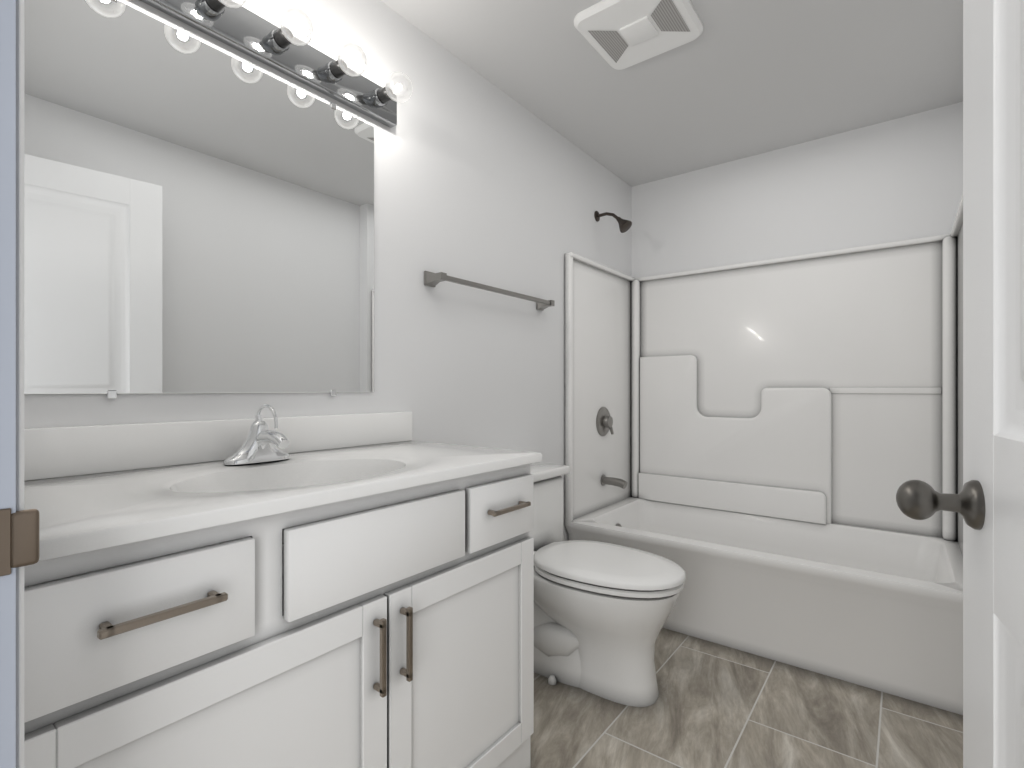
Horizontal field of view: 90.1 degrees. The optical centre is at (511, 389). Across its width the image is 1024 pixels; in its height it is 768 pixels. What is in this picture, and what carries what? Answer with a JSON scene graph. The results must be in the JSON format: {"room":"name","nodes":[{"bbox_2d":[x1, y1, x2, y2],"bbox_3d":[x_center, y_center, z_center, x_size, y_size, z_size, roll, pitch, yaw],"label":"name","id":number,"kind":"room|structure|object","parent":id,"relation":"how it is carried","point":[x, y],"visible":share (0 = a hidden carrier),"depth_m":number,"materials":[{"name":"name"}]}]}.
{"room":"bathroom","nodes":[
{"label":"bathroom","id":0,"kind":"room"},
{"bbox_2d":[24,0,630,540],"bbox_3d":[-0.181,-0.100,2.090,0.100,2.354,3.145,0,0,37],"label":"wall","id":1,"kind":"structure","parent":0,"point":[478,178],"depth_m":1.94,"materials":[{"name":"white paint"}]},
{"bbox_2d":[24,0,373,397],"bbox_3d":[-0.714,-0.419,1.304,0.009,0.878,0.880,0,0,37],"label":"mirror","id":2,"kind":"object","parent":1,"relation":"attached to","point":[198,216],"visible":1,"depth_m":1.21,"materials":[{"name":"clear glass"}]},
{"bbox_2d":[140,0,411,127],"bbox_3d":[-0.637,-0.923,1.266,0.178,0.100,0.990,0,0,37],"label":"vanity light","id":3,"kind":"object","parent":1,"relation":"attached to","point":[240,28],"visible":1,"depth_m":1.37,"materials":[{"name":"silver metal"}]},
{"bbox_2d":[424,271,554,310],"bbox_3d":[-0.056,-0.398,2.107,0.077,0.052,0.757,0,0,37],"label":"towel rail","id":4,"kind":"object","parent":1,"relation":"attached to","point":[431,279],"visible":1,"depth_m":1.96,"materials":[{"name":"silver metal"}]},
{"bbox_2d":[594,211,631,232],"bbox_3d":[0.557,-0.923,2.799,0.206,0.150,0.076,0,0,37],"label":"shower head","id":5,"kind":"object","parent":1,"relation":"attached to","point":[625,225],"visible":1,"depth_m":2.77},
{"bbox_2d":[380,0,962,186],"bbox_3d":[0.095,-1.302,1.005,1.760,0.050,4.430,0,0,37],"label":"ceiling","id":6,"kind":"structure","parent":0,"point":[737,79],"depth_m":2.06,"materials":[{"name":"white paint"}]},
{"bbox_2d":[574,0,702,69],"bbox_3d":[0.445,-1.262,1.789,0.356,0.030,0.356,0,0,37],"label":"ceiling vent","id":7,"kind":"object","parent":6,"relation":"in","point":[620,34],"visible":1,"depth_m":1.77,"materials":[{"name":"white plastic"}]},
{"bbox_2d":[530,628,962,767],"bbox_3d":[0.095,1.102,1.005,1.760,0.050,4.430,0,0,37],"label":"floor","id":8,"kind":"structure","parent":0,"point":[715,705],"depth_m":1.65,"materials":[{"name":"tile"}]},
{"bbox_2d":[24,404,541,767],"bbox_3d":[-0.463,0.556,1.163,0.577,1.041,1.098,0,0,37],"label":"bathroom vanity","id":9,"kind":"object","parent":8,"relation":"on","point":[333,591],"visible":1,"depth_m":0.94,"materials":[{"name":"paint"}]},
{"bbox_2d":[223,404,289,464],"bbox_3d":[-0.587,0.107,1.232,0.157,0.142,0.156,0,0,38],"label":"faucet","id":10,"kind":"object","parent":9,"relation":"on","point":[259,448],"depth_m":1.23,"materials":[{"name":"silver metal"}]},
{"bbox_2d":[530,462,685,706],"bbox_3d":[0.266,0.706,1.945,0.771,0.743,0.460,0,0,37],"label":"toilet","id":11,"kind":"object","parent":8,"relation":"on","point":[602,611],"visible":0.83,"depth_m":1.79,"materials":[{"name":"ceramic"}]},
{"bbox_2d":[565,194,962,714],"bbox_3d":[1.132,0.194,2.426,1.571,1.766,0.808,0,0,37],"label":"shower","id":12,"kind":"object","parent":8,"relation":"on","point":[751,448],"visible":0.85,"depth_m":2.53,"materials":[{"name":"white plastic"}]},
{"bbox_2d":[631,102,962,277],"bbox_3d":[1.483,-0.100,2.732,1.760,2.354,0.100,0,0,37],"label":"wall","id":13,"kind":"structure","parent":0,"point":[898,179],"depth_m":2.63,"materials":[{"name":"white paint"}]},
{"bbox_3d":[-0.405,-0.100,0.352,1.660,2.354,0.115,0,0,37],"label":"wall","id":14,"kind":"structure","parent":0,"visible":0},
{"bbox_2d":[0,0,15,767],"bbox_3d":[-0.141,0.042,0.149,0.878,2.070,0.117,0,0,37],"label":"door frame","id":15,"kind":"structure","parent":14,"relation":"in","point":[7,365],"depth_m":0.45,"materials":[{"name":"grey paint"}]},
{"bbox_2d":[896,0,1023,767],"bbox_3d":[0.416,0.052,0.315,0.197,2.025,0.831,0,0,29],"label":"door","id":16,"kind":"structure","parent":15,"relation":"attached to","point":[987,502],"depth_m":0.58,"materials":[{"name":"white paint"}]},
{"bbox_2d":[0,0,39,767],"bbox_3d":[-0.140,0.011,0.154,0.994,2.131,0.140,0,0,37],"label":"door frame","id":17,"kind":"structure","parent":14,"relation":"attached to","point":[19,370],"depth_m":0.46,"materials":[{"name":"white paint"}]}
]}

